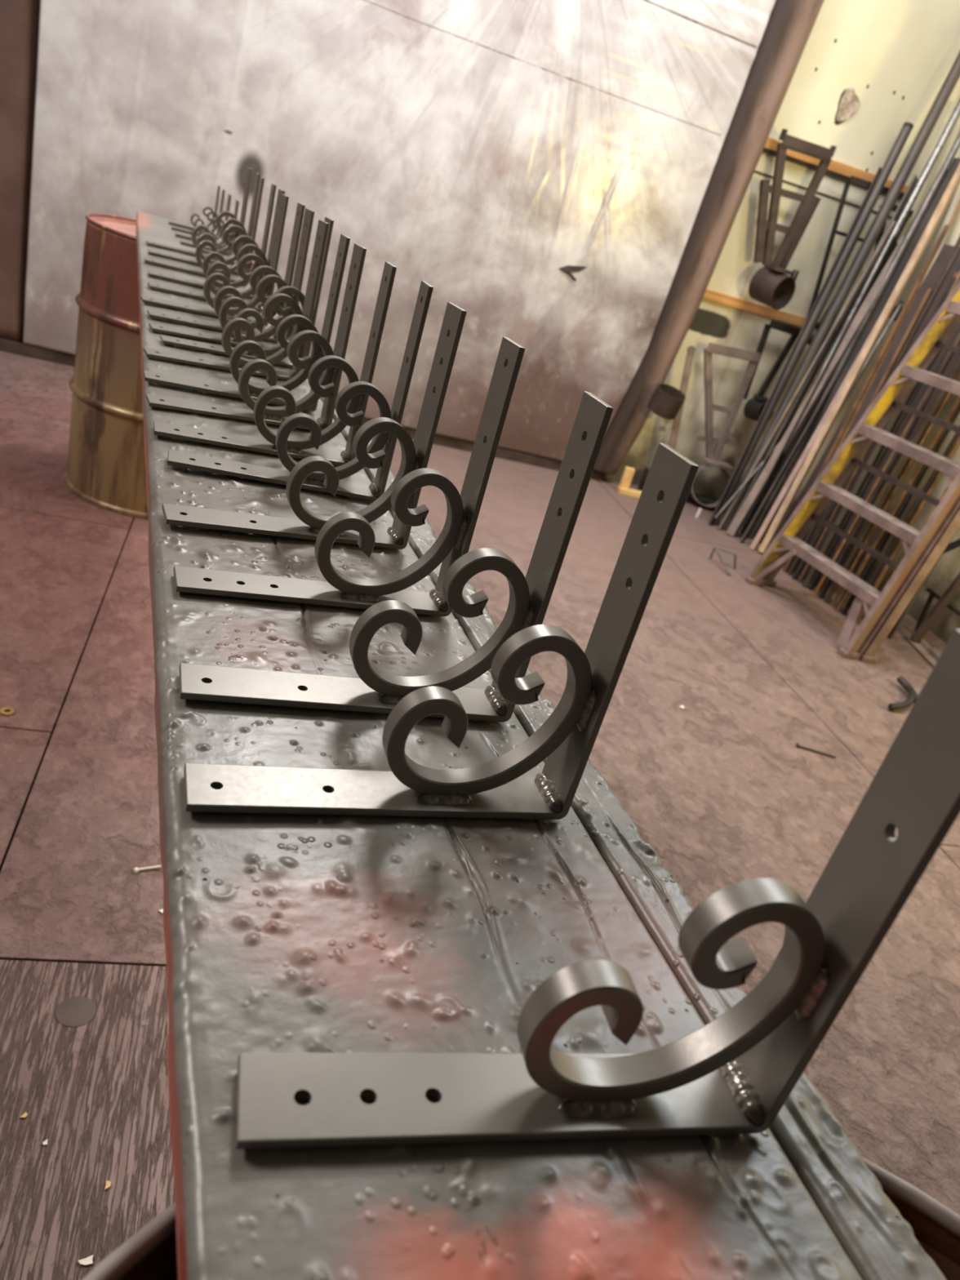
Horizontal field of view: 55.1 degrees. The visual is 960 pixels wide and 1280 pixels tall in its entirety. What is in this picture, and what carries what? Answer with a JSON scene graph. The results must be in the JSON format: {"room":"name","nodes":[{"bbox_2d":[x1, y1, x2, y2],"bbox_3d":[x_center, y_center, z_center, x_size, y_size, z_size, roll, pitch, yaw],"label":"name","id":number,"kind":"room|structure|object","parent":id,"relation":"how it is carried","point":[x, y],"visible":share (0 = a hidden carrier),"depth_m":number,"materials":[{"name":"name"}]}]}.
{"room":"metal workshop","nodes":[
{"label":"metal workshop","id":0,"kind":"room"},
{"bbox_2d":[0,350,959,1279],"bbox_3d":[-0.938,0.383,1.784,7.360,0.126,7.070,9,26,-17],"label":"floor","id":1,"kind":"structure","parent":0,"point":[720,786],"depth_m":2.26,"materials":[{"name":"paint"}]},
{"bbox_2d":[0,706,13,715],"bbox_3d":[-1.045,0.158,2.031,0.028,0.004,0.028,9,26,-17],"label":"washer","id":2,"kind":"object","parent":1,"relation":"on","point":[2,710],"visible":1,"depth_m":2.03,"materials":[{"name":"gold metal"}]},
{"bbox_2d":[19,1111,27,1118],"bbox_3d":[-0.626,0.654,1.262,0.006,0.002,0.010,25,26,17],"label":"chip","id":3,"kind":"object","parent":1,"relation":"on","point":[24,1115],"visible":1,"depth_m":1.26,"materials":[{"name":"brown wood"}]},
{"bbox_2d":[42,1138,48,1145],"bbox_3d":[-0.586,0.677,1.239,0.006,0.002,0.008,5,27,-25],"label":"chip","id":4,"kind":"object","parent":1,"relation":"on","point":[44,1143],"visible":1,"depth_m":1.24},
{"bbox_2d":[77,1254,93,1266],"bbox_3d":[-0.482,0.762,1.126,0.018,0.002,0.010,-2,30,-34],"label":"chip","id":5,"kind":"object","parent":1,"relation":"on","point":[86,1261],"visible":1,"depth_m":1.13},
{"bbox_2d":[104,1180,111,1190],"bbox_3d":[-0.490,0.718,1.211,0.007,0.002,0.012,9,26,-17],"label":"chip","id":6,"kind":"object","parent":1,"relation":"on","point":[108,1183],"visible":1,"depth_m":1.21,"materials":[{"name":"brown wood"}]},
{"bbox_2d":[133,865,160,873],"bbox_3d":[-0.625,0.429,1.727,0.049,0.010,0.011,-3,31,-36],"label":"nail","id":7,"kind":"object","parent":1,"relation":"on","point":[136,869],"visible":1,"depth_m":1.72,"materials":[{"name":"white metal"}]},
{"bbox_2d":[64,213,255,519],"bbox_3d":[-1.109,-0.943,3.227,0.598,0.890,0.598,9,26,-17],"label":"drum","id":8,"kind":"object","parent":1,"relation":"on","point":[106,460],"visible":0.41,"depth_m":3.00,"materials":[{"name":"gold metal"}]},
{"bbox_2d":[82,1156,959,1279],"bbox_3d":[-0.025,0.738,0.406,0.598,0.884,0.598,9,26,-17],"label":"drum","id":9,"kind":"object","parent":1,"relation":"on","point":[150,1253],"visible":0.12,"depth_m":0.45,"materials":[{"name":"black metal"}]},
{"bbox_2d":[135,185,946,1279],"bbox_3d":[-0.379,-0.488,1.475,0.296,0.217,3.720,5,27,-23],"label":"bench","id":10,"kind":"object","parent":9,"relation":"on","point":[284,933],"depth_m":0.44,"materials":[{"name":"grey metal"}]},
{"bbox_2d":[146,167,252,264],"bbox_3d":[-0.717,-1.108,2.347,0.230,0.234,0.038,2,28,-29],"label":"bracket","id":11,"kind":"object","parent":10,"relation":"on","point":[249,173],"visible":0.56,"depth_m":2.38,"materials":[{"name":"metal"}]},
{"bbox_2d":[147,173,260,274],"bbox_3d":[-0.665,-1.029,2.216,0.230,0.234,0.038,4,28,-25],"label":"bracket","id":12,"kind":"object","parent":10,"relation":"on","point":[229,221],"visible":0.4,"depth_m":2.24,"materials":[{"name":"metal"}]},
{"bbox_2d":[144,177,264,285],"bbox_3d":[-0.625,-0.952,2.082,0.230,0.234,0.038,5,27,-24],"label":"bracket","id":13,"kind":"object","parent":10,"relation":"on","point":[228,230],"visible":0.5,"depth_m":2.11,"materials":[{"name":"metal"}]},
{"bbox_2d":[147,183,276,298],"bbox_3d":[-0.567,-0.867,1.943,0.230,0.234,0.038,4,27,-25],"label":"bracket","id":14,"kind":"object","parent":10,"relation":"on","point":[218,285],"visible":0.55,"depth_m":1.97,"materials":[{"name":"metal"}]},
{"bbox_2d":[140,194,288,326],"bbox_3d":[-0.486,-0.719,1.684,0.230,0.234,0.038,2,29,-30],"label":"bracket","id":15,"kind":"object","parent":10,"relation":"on","point":[232,313],"visible":0.57,"depth_m":1.71,"materials":[{"name":"metal"}]},
{"bbox_2d":[147,188,285,311],"bbox_3d":[-0.523,-0.797,1.823,0.230,0.234,0.038,2,28,-29],"label":"bracket","id":16,"kind":"object","parent":10,"relation":"on","point":[214,266],"visible":0.6,"depth_m":1.85,"materials":[{"name":"metal"}]},
{"bbox_2d":[146,202,305,342],"bbox_3d":[-0.438,-0.656,1.585,0.230,0.234,0.038,3,28,-28],"label":"bracket","id":17,"kind":"object","parent":10,"relation":"on","point":[260,270],"visible":0.44,"depth_m":1.61,"materials":[{"name":"metal"}]},
{"bbox_2d":[148,208,315,347],"bbox_3d":[-0.407,-0.607,1.504,0.230,0.234,0.038,1,29,-30],"label":"bracket","id":18,"kind":"object","parent":10,"relation":"on","point":[308,216],"visible":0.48,"depth_m":1.53,"materials":[{"name":"metal"}]},
{"bbox_2d":[142,219,328,380],"bbox_3d":[-0.357,-0.516,1.346,0.230,0.234,0.038,1,29,-30],"label":"bracket","id":19,"kind":"object","parent":10,"relation":"on","point":[322,228],"visible":0.65,"depth_m":1.38,"materials":[{"name":"metal"}]},
{"bbox_2d":[143,233,350,411],"bbox_3d":[-0.311,-0.442,1.219,0.230,0.234,0.038,5,27,-25],"label":"bracket","id":20,"kind":"object","parent":10,"relation":"on","point":[317,353],"visible":0.72,"depth_m":1.25,"materials":[{"name":"metal"}]},
{"bbox_2d":[160,216,333,367],"bbox_3d":[-0.366,-0.565,1.442,0.230,0.234,0.038,3,28,-28],"label":"bracket","id":21,"kind":"object","parent":10,"relation":"on","point":[244,313],"visible":0.55,"depth_m":1.47,"materials":[{"name":"metal"}]},
{"bbox_2d":[146,243,366,431],"bbox_3d":[-0.278,-0.391,1.136,0.230,0.234,0.038,2,28,-28],"label":"bracket","id":22,"kind":"object","parent":10,"relation":"on","point":[276,415],"visible":0.82,"depth_m":1.17,"materials":[{"name":"metal"}]},
{"bbox_2d":[153,261,396,466],"bbox_3d":[-0.233,-0.330,1.036,0.230,0.234,0.038,5,27,-24],"label":"bracket","id":23,"kind":"object","parent":10,"relation":"on","point":[301,448],"visible":0.88,"depth_m":1.07,"materials":[{"name":"metal"}]},
{"bbox_2d":[167,280,433,501],"bbox_3d":[-0.190,-0.278,0.956,0.230,0.234,0.038,7,26,-21],"label":"bracket","id":24,"kind":"object","parent":10,"relation":"on","point":[386,442],"visible":0.84,"depth_m":0.98,"materials":[{"name":"metal"}]},
{"bbox_2d":[161,302,466,549],"bbox_3d":[-0.152,-0.207,0.833,0.230,0.234,0.038,4,28,-27],"label":"bracket","id":25,"kind":"object","parent":10,"relation":"on","point":[415,454],"visible":0.77,"depth_m":0.86,"materials":[{"name":"metal"}]},
{"bbox_2d":[173,336,524,616],"bbox_3d":[-0.106,-0.140,0.723,0.230,0.234,0.038,5,27,-24],"label":"bracket","id":26,"kind":"object","parent":10,"relation":"on","point":[454,541],"visible":1,"depth_m":0.76,"materials":[{"name":"metal"}]},
{"bbox_2d":[178,391,613,722],"bbox_3d":[-0.059,-0.062,0.592,0.230,0.234,0.038,6,27,-22],"label":"bracket","id":27,"kind":"object","parent":10,"relation":"on","point":[376,691],"visible":0.91,"depth_m":0.62,"materials":[{"name":"metal"}]},
{"bbox_2d":[183,442,698,819],"bbox_3d":[-0.027,-0.009,0.501,0.230,0.234,0.038,6,27,-22],"label":"bracket","id":28,"kind":"object","parent":10,"relation":"on","point":[496,788],"visible":1,"depth_m":0.53,"materials":[{"name":"metal"}]},
{"bbox_2d":[235,628,959,1149],"bbox_3d":[0.045,0.092,0.339,0.230,0.234,0.038,8,26,-18],"label":"bracket","id":29,"kind":"object","parent":10,"relation":"on","point":[735,1073],"visible":1,"depth_m":0.37,"materials":[{"name":"metal"}]},
{"bbox_2d":[616,466,641,497],"bbox_3d":[0.927,-0.897,5.288,0.250,0.150,0.060,9,26,-17],"label":"wood offcut","id":30,"kind":"object","parent":1,"relation":"on","point":[623,488],"visible":0.77,"depth_m":5.26,"materials":[{"name":"brown wood"}]},
{"bbox_2d":[637,345,695,490],"bbox_3d":[1.094,-1.215,5.203,0.354,0.862,0.196,9,26,-17],"label":"stand","id":31,"kind":"object","parent":1,"relation":"on","point":[667,402],"visible":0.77,"depth_m":5.11,"materials":[{"name":"metal"}]},
{"bbox_2d":[695,507,702,518],"bbox_3d":[1.245,-0.723,5.238,0.023,0.057,0.017,9,26,-17],"label":"peg","id":32,"kind":"object","parent":1,"relation":"on","point":[697,515],"visible":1,"depth_m":5.23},
{"bbox_2d":[709,546,736,576],"bbox_3d":[1.215,-0.383,4.485,0.117,0.077,0.217,9,26,-17],"label":"wire stand","id":33,"kind":"object","parent":1,"relation":"on","point":[715,548],"visible":1,"depth_m":4.51,"materials":[{"name":"grey metal"}]},
{"bbox_2d":[685,342,760,508],"bbox_3d":[1.374,-1.216,5.322,0.438,0.919,0.202,9,26,-17],"label":"metal bracket","id":34,"kind":"object","parent":1,"relation":"on","point":[713,456],"visible":0.8,"depth_m":5.34,"materials":[{"name":"metal"}]},
{"bbox_2d":[715,440,781,519],"bbox_3d":[1.739,-1.183,5.061,0.727,1.153,0.013,-3,31,-36],"label":"bar","id":35,"kind":"object","parent":1,"relation":"on","point":[755,472],"visible":0.44,"depth_m":5.07,"materials":[{"name":"grey metal"}]},
{"bbox_2d":[741,377,831,537],"bbox_3d":[1.915,-1.451,4.965,0.011,1.919,0.701,32,29,30],"label":"bar","id":36,"kind":"object","parent":1,"relation":"on","point":[800,432],"visible":0.19,"depth_m":5.02,"materials":[{"name":"grey metal"}]},
{"bbox_2d":[708,166,881,525],"bbox_3d":[1.708,-1.568,5.018,0.015,1.963,0.651,28,27,23],"label":"bar","id":37,"kind":"object","parent":1,"relation":"on","point":[744,452],"visible":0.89,"depth_m":5.03,"materials":[{"name":"grey metal"}]},
{"bbox_2d":[739,337,860,542],"bbox_3d":[1.775,-1.151,4.970,0.012,1.316,0.633,31,28,29],"label":"bar","id":38,"kind":"object","parent":1,"relation":"on","point":[831,387],"visible":0.76,"depth_m":4.97,"materials":[{"name":"grey metal"}]},
{"bbox_2d":[718,220,895,529],"bbox_3d":[1.760,-1.404,4.985,0.608,1.734,0.013,-11,37,-45],"label":"bar","id":39,"kind":"object","parent":1,"relation":"on","point":[881,246],"visible":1,"depth_m":4.95,"materials":[{"name":"grey metal"}]},
{"bbox_2d":[709,121,913,525],"bbox_3d":[1.779,-1.673,5.006,0.053,2.194,0.658,30,28,26],"label":"metal bar","id":40,"kind":"object","parent":1,"relation":"on","point":[907,127],"visible":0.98,"depth_m":4.94,"materials":[{"name":"grey metal"}]},
{"bbox_2d":[749,313,881,550],"bbox_3d":[1.825,-1.157,4.882,0.027,1.420,0.622,31,28,28],"label":"tube","id":41,"kind":"object","parent":1,"relation":"on","point":[797,468],"visible":0.51,"depth_m":4.90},
{"bbox_2d":[795,742,835,758],"bbox_3d":[1.075,0.355,2.938,0.130,0.018,0.017,17,25,0],"label":"nail","id":42,"kind":"object","parent":1,"relation":"on","point":[797,745],"visible":1,"depth_m":2.94,"materials":[{"name":"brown metal"}]},
{"bbox_2d":[725,235,911,537],"bbox_3d":[1.814,-1.340,4.957,0.647,1.676,0.048,-10,36,-45],"label":"metal bar","id":43,"kind":"object","parent":1,"relation":"on","point":[739,520],"visible":0.87,"depth_m":4.95,"materials":[{"name":"grey metal"}]},
{"bbox_2d":[738,235,897,535],"bbox_3d":[1.860,-1.337,5.027,0.026,1.705,0.810,30,28,27],"label":"bar","id":44,"kind":"object","parent":1,"relation":"on","point":[893,244],"visible":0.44,"depth_m":4.92,"materials":[{"name":"grey metal"}]},
{"bbox_2d":[774,384,863,537],"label":"steel plate","id":45,"kind":"object","parent":1,"relation":"on","point":[811,479],"depth_m":4.83,"materials":[{"name":"metal"}]},
{"bbox_2d":[727,174,917,528],"bbox_3d":[1.846,-1.514,4.991,0.013,1.972,0.690,32,29,29],"label":"bar","id":46,"kind":"object","parent":1,"relation":"on","point":[806,385],"visible":0.57,"depth_m":4.99,"materials":[{"name":"grey metal"}]},
{"bbox_2d":[718,51,959,530],"bbox_3d":[1.953,-1.885,4.899,0.061,2.746,0.813,31,28,29],"label":"metal bar","id":47,"kind":"object","parent":1,"relation":"on","point":[953,77],"visible":0.82,"depth_m":4.85,"materials":[{"name":"grey metal"}]},
{"bbox_2d":[738,99,959,531],"bbox_3d":[2.005,-1.760,4.933,0.039,2.519,0.691,32,29,30],"label":"pipe","id":48,"kind":"object","parent":1,"relation":"on","point":[955,115],"visible":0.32,"depth_m":4.80,"materials":[{"name":"silver metal"}]},
{"bbox_2d":[754,170,947,536],"bbox_3d":[1.969,-1.504,4.976,0.575,2.032,0.056,-10,36,-44],"label":"steel angle","id":49,"kind":"object","parent":1,"relation":"on","point":[793,462],"visible":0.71,"depth_m":5.05,"materials":[{"name":"grey metal"}]},
{"bbox_2d":[745,280,959,663],"bbox_3d":[1.978,-1.071,3.719,0.714,2.310,0.772,9,26,-17],"label":"step ladder","id":50,"kind":"object","parent":1,"relation":"on","point":[928,544],"visible":1,"depth_m":3.88,"materials":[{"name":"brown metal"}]},
{"bbox_2d":[747,133,959,538],"bbox_3d":[2.012,-1.630,4.907,0.035,2.318,0.650,33,29,31],"label":"pipe","id":51,"kind":"object","parent":1,"relation":"on","point":[953,150],"visible":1,"depth_m":4.83,"materials":[{"name":"grey metal"}]},
{"bbox_2d":[782,288,931,572],"bbox_3d":[1.833,-0.996,4.511,0.018,1.445,0.260,35,30,34],"label":"rod","id":52,"kind":"object","parent":1,"relation":"on","point":[926,295],"visible":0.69,"depth_m":4.38,"materials":[{"name":"metal"}]},
{"bbox_2d":[801,383,915,587],"bbox_3d":[1.968,-1.087,4.311,0.351,1.844,0.028,-11,36,-45],"label":"rod","id":53,"kind":"object","parent":1,"relation":"on","point":[896,414],"visible":0.53,"depth_m":4.42,"materials":[{"name":"grey metal"}]},
{"bbox_2d":[758,163,959,553],"bbox_3d":[2.002,-1.497,4.754,0.036,2.220,0.768,30,28,27],"label":"board","id":54,"kind":"object","parent":1,"relation":"on","point":[954,182],"visible":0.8,"depth_m":4.74,"materials":[{"name":"brown wood"}]},
{"bbox_2d":[759,157,959,543],"bbox_3d":[2.006,-1.498,4.916,0.060,2.092,0.620,32,29,30],"label":"steel angle","id":55,"kind":"object","parent":1,"relation":"on","point":[948,175],"visible":0.57,"depth_m":4.84,"materials":[{"name":"grey metal"}]},
{"bbox_2d":[836,300,904,417],"bbox_3d":[1.999,-1.388,4.862,0.023,0.829,0.435,30,28,27],"label":"bar","id":56,"kind":"object","parent":55,"relation":"attached to","point":[881,337],"visible":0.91,"depth_m":4.85,"materials":[{"name":"grey metal"}]},
{"bbox_2d":[880,304,902,321],"bbox_3d":[2.169,-1.744,4.876,0.130,0.075,0.055,9,26,-17],"label":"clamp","id":57,"kind":"object","parent":55,"relation":"attached to","point":[895,306],"visible":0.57,"depth_m":4.87,"materials":[{"name":"black metal"}]},
{"bbox_2d":[808,360,933,590],"bbox_3d":[1.919,-0.895,4.368,0.022,1.436,0.310,34,30,32],"label":"rod","id":58,"kind":"object","parent":1,"relation":"on","point":[919,384],"visible":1,"depth_m":4.39,"materials":[{"name":"brown metal"}]},
{"bbox_2d":[813,391,927,595],"bbox_3d":[2.047,-1.123,4.219,0.401,2.022,0.012,-8,34,-42],"label":"rod","id":59,"kind":"object","parent":1,"relation":"on","point":[892,454],"visible":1,"depth_m":4.39,"materials":[{"name":"metal"}]},
{"bbox_2d":[782,245,959,571],"bbox_3d":[1.894,-1.085,4.495,0.288,1.648,0.028,-5,32,-39],"label":"rod","id":60,"kind":"object","parent":1,"relation":"on","point":[955,254],"visible":0.55,"depth_m":4.32,"materials":[{"name":"metal"}]},
{"bbox_2d":[787,235,959,575],"bbox_3d":[1.938,-1.179,4.450,0.024,1.873,0.378,32,29,30],"label":"rod","id":61,"kind":"object","parent":1,"relation":"on","point":[812,529],"visible":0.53,"depth_m":4.61,"materials":[{"name":"metal"}]},
{"bbox_2d":[835,484,912,608],"bbox_3d":[2.025,-0.827,4.156,0.307,1.549,0.028,-3,31,-36],"label":"rod","id":62,"kind":"object","parent":1,"relation":"on","point":[912,485],"visible":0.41,"depth_m":4.31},
{"bbox_2d":[791,277,956,580],"bbox_3d":[1.883,-0.982,4.433,0.301,1.515,0.028,-10,35,-44],"label":"rod","id":63,"kind":"object","parent":1,"relation":"on","point":[830,510],"visible":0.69,"depth_m":4.53,"materials":[{"name":"metal"}]},
{"bbox_2d":[797,271,959,582],"bbox_3d":[1.898,-0.987,4.422,0.022,1.539,0.308,32,29,29],"label":"rod","id":64,"kind":"object","parent":1,"relation":"on","point":[831,519],"visible":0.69,"depth_m":4.53,"materials":[{"name":"brown metal"}]},
{"bbox_2d":[812,224,949,485],"bbox_3d":[1.857,-1.162,4.541,0.022,1.724,0.306,34,30,33],"label":"rod","id":65,"kind":"object","parent":1,"relation":"on","point":[945,228],"visible":0.65,"depth_m":4.45,"materials":[{"name":"metal"}]},
{"bbox_2d":[815,342,946,571],"bbox_3d":[2.026,-1.145,4.303,0.366,1.982,0.024,-3,31,-37],"label":"rod","id":66,"kind":"object","parent":1,"relation":"on","point":[940,351],"visible":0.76,"depth_m":4.38,"materials":[{"name":"brown metal"}]},
{"bbox_2d":[813,335,959,593],"bbox_3d":[1.986,-0.971,4.276,0.300,1.679,0.022,-4,32,-38],"label":"rod","id":67,"kind":"object","parent":1,"relation":"on","point":[957,342],"visible":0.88,"depth_m":4.43,"materials":[{"name":"metal"}]},
{"bbox_2d":[817,329,959,598],"bbox_3d":[1.990,-0.969,4.260,0.028,1.693,0.358,33,29,31],"label":"rod","id":68,"kind":"object","parent":1,"relation":"on","point":[949,354],"visible":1,"depth_m":4.30,"materials":[{"name":"metal"}]},
{"bbox_2d":[828,244,954,462],"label":"steel plate","id":69,"kind":"object","parent":1,"relation":"on","point":[931,278],"depth_m":4.61,"materials":[{"name":"metal"}]},
{"bbox_2d":[823,357,959,603],"bbox_3d":[2.031,-0.996,4.173,0.368,1.832,0.024,-9,35,-43],"label":"rod","id":70,"kind":"object","parent":1,"relation":"on","point":[956,368],"visible":0.76,"depth_m":4.24,"materials":[{"name":"metal"}]},
{"bbox_2d":[846,472,937,616],"bbox_3d":[2.128,-0.929,4.034,0.383,1.884,0.028,-2,31,-35],"label":"rod","id":71,"kind":"object","parent":1,"relation":"on","point":[937,473],"visible":0.22,"depth_m":4.21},
{"bbox_2d":[831,371,959,606],"bbox_3d":[2.089,-1.058,4.152,0.014,1.987,0.428,34,30,34],"label":"rod","id":72,"kind":"object","parent":1,"relation":"on","point":[948,395],"visible":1,"depth_m":4.25,"materials":[{"name":"metal"}]},
{"bbox_2d":[834,200,959,454],"bbox_3d":[1.929,-1.291,4.498,0.012,2.020,0.378,31,28,28],"label":"rod","id":73,"kind":"object","parent":1,"relation":"on","point":[958,204],"visible":0.47,"depth_m":4.46,"materials":[{"name":"metal"}]},
{"bbox_2d":[835,395,959,611],"bbox_3d":[2.002,-0.807,4.152,0.322,1.506,0.022,-8,34,-42],"label":"rod","id":74,"kind":"object","parent":1,"relation":"on","point":[957,402],"visible":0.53,"depth_m":4.20,"materials":[{"name":"metal"}]},
{"bbox_2d":[840,403,959,615],"bbox_3d":[2.110,-1.001,4.084,0.024,1.957,0.433,35,30,34],"label":"rod","id":75,"kind":"object","parent":1,"relation":"on","point":[923,470],"visible":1,"depth_m":4.19,"materials":[{"name":"metal"}]},
{"bbox_2d":[887,675,918,710],"bbox_3d":[1.701,0.197,3.616,0.570,0.043,0.148,-10,36,-44],"label":"hose","id":76,"kind":"object","parent":1,"relation":"on","point":[913,695],"visible":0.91,"depth_m":3.51,"materials":[{"name":"grey rubber"}]},
{"bbox_2d":[848,375,959,567],"bbox_3d":[1.977,-0.818,4.247,0.280,1.432,0.018,-3,31,-36],"label":"rod","id":77,"kind":"object","parent":1,"relation":"on","point":[930,423],"visible":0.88,"depth_m":4.25,"materials":[{"name":"metal"}]},
{"bbox_2d":[895,412,913,437],"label":"steel plate","id":78,"kind":"object","parent":1,"relation":"on","point":[908,416],"depth_m":4.46,"materials":[{"name":"grey metal"}]},
{"bbox_2d":[856,435,959,623],"bbox_3d":[2.075,-0.814,4.056,0.370,1.636,0.022,-11,36,-45],"label":"rod","id":79,"kind":"object","parent":1,"relation":"on","point":[957,443],"visible":0.59,"depth_m":4.13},
{"bbox_2d":[866,426,959,585],"bbox_3d":[2.021,-0.740,4.089,0.318,1.452,0.022,-7,34,-41],"label":"rod","id":80,"kind":"object","parent":1,"relation":"on","point":[956,435],"visible":0.47,"depth_m":4.13,"materials":[{"name":"metal"}]},
{"bbox_2d":[880,477,955,592],"bbox_3d":[2.192,-0.946,3.943,0.411,2.018,0.012,-1,30,-34],"label":"rod","id":81,"kind":"object","parent":1,"relation":"on","point":[953,478],"visible":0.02,"depth_m":4.08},
{"bbox_2d":[910,382,929,409],"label":"steel plate","id":82,"kind":"object","parent":1,"relation":"on","point":[925,387],"depth_m":4.43,"materials":[{"name":"grey metal"}]},
{"bbox_2d":[902,631,939,667],"bbox_3d":[1.998,0.049,4.121,0.052,0.031,0.394,14,25,-6],"label":"scrap","id":83,"kind":"object","parent":1,"relation":"on","point":[922,647],"visible":0.55,"depth_m":4.13,"materials":[{"name":"metal"}]},
{"bbox_2d":[887,529,959,638],"bbox_3d":[2.168,-0.517,4.012,0.314,1.214,0.551,12,25,-9],"label":"frame","id":84,"kind":"object","parent":1,"relation":"on","point":[956,544],"visible":0.51,"depth_m":4.15,"materials":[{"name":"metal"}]},
{"bbox_2d":[899,253,959,364],"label":"steel plate","id":85,"kind":"object","parent":1,"relation":"on","point":[956,267],"depth_m":4.50,"materials":[{"name":"brown metal"}]},
{"bbox_2d":[923,387,941,413],"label":"steel plate","id":86,"kind":"object","parent":1,"relation":"on","point":[934,396],"depth_m":4.37,"materials":[{"name":"grey metal"}]},
{"bbox_2d":[909,572,959,643],"bbox_3d":[2.217,-0.388,4.074,0.263,0.958,0.030,5,27,-23],"label":"leaning pole","id":87,"kind":"object","parent":1,"relation":"on","point":[954,587],"visible":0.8,"depth_m":4.16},
{"bbox_2d":[913,587,959,631],"bbox_3d":[2.112,-0.095,4.263,0.030,0.228,0.210,0,29,-32],"label":"hammer","id":88,"kind":"object","parent":1,"relation":"on","point":[933,593],"visible":0.67,"depth_m":4.28,"materials":[{"name":"black metal"}]},
{"bbox_2d":[929,348,948,373],"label":"steel plate","id":89,"kind":"object","parent":1,"relation":"on","point":[939,361],"depth_m":4.40,"materials":[{"name":"grey metal"}]},
{"bbox_2d":[942,352,959,377],"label":"steel plate","id":90,"kind":"object","parent":1,"relation":"on","point":[956,356],"depth_m":4.34,"materials":[{"name":"grey metal"}]},
{"bbox_2d":[945,271,959,300],"bbox_3d":[1.980,-1.183,4.373,0.322,1.962,0.014,-5,32,-39],"label":"rod","id":91,"kind":"object","parent":1,"relation":"on","point":[957,277],"visible":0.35,"depth_m":4.20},
{"bbox_2d":[21,0,959,512],"bbox_3d":[-1.080,-3.099,4.017,7.360,4.000,0.132,9,26,-17],"label":"wall","id":92,"kind":"structure","parent":0,"point":[865,69],"depth_m":4.92,"materials":[{"name":"paint"}]},
{"bbox_2d":[0,0,39,342],"bbox_3d":[-2.688,-3.016,3.592,1.795,3.252,0.030,9,26,-17],"label":"door frame","id":93,"kind":"structure","parent":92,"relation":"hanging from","point":[19,19],"depth_m":4.15,"materials":[{"name":"brown wood"}]},
{"bbox_2d":[0,337,602,479],"bbox_3d":[-2.173,-1.432,4.583,6.100,0.056,0.070,9,26,-17],"label":"baseboard","id":94,"kind":"structure","parent":92,"relation":"attached to","point":[8,345],"depth_m":5.14,"materials":[{"name":"brown wood"}]},
{"bbox_2d":[22,0,823,474],"bbox_3d":[-0.169,-2.609,4.314,3.479,3.251,0.108,9,26,-17],"label":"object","id":95,"kind":"structure","parent":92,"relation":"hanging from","point":[573,177],"depth_m":4.45,"materials":[{"name":"paint"}]},
{"bbox_2d":[702,288,805,326],"bbox_3d":[1.423,-1.892,5.150,0.920,0.050,0.022,9,26,-17],"label":"trim","id":96,"kind":"structure","parent":92,"relation":"attached to","point":[709,295],"depth_m":5.18,"materials":[{"name":"orange wood"}]},
{"bbox_2d":[742,320,800,421],"bbox_3d":[1.649,-1.522,5.250,0.214,0.553,0.148,9,26,-17],"label":"hanger","id":97,"kind":"object","parent":92,"relation":"hanging from","point":[753,408],"visible":0.83,"depth_m":5.27,"materials":[{"name":"black metal"}]},
{"bbox_2d":[748,128,836,310],"bbox_3d":[1.606,-2.193,4.840,0.360,0.822,0.229,9,26,-17],"label":"metal bracket","id":98,"kind":"object","parent":92,"relation":"hanging from","point":[769,286],"visible":1,"depth_m":4.89,"materials":[{"name":"brown metal"}]},
{"bbox_2d":[754,170,892,218],"bbox_3d":[1.786,-2.420,4.951,1.180,0.010,0.006,9,26,-17],"label":"trim","id":99,"kind":"structure","parent":92,"relation":"attached to","point":[755,171],"depth_m":4.96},
{"bbox_2d":[762,147,902,200],"bbox_3d":[1.681,-2.527,4.863,1.450,0.020,0.018,9,26,-17],"label":"trim","id":100,"kind":"structure","parent":92,"relation":"attached to","point":[766,151],"depth_m":4.87,"materials":[{"name":"brown wood"}]},
{"bbox_2d":[764,137,908,193],"bbox_3d":[1.786,-2.544,4.874,1.260,0.050,0.022,9,26,-17],"label":"trim","id":101,"kind":"structure","parent":92,"relation":"attached to","point":[836,166],"depth_m":4.90,"materials":[{"name":"orange wood"}]},
{"bbox_2d":[805,175,904,345],"bbox_3d":[2.017,-2.033,5.053,0.371,0.871,0.156,9,26,-17],"label":"hanger","id":102,"kind":"object","parent":92,"relation":"hanging from","point":[854,180],"visible":0.29,"depth_m":4.99,"materials":[{"name":"black metal"}]},
{"bbox_2d":[860,204,913,276],"bbox_3d":[2.215,-2.139,5.035,0.198,0.440,0.137,6,27,-22],"label":"hanger","id":103,"kind":"object","parent":92,"relation":"attached to","point":[895,207],"visible":0.06,"depth_m":5.02,"materials":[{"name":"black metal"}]},
{"bbox_2d":[783,86,959,642],"bbox_3d":[3.140,-0.868,1.996,0.120,4.000,7.310,9,26,-17],"label":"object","id":104,"kind":"structure","parent":0,"point":[948,567],"depth_m":4.77,"materials":[{"name":"metal"}]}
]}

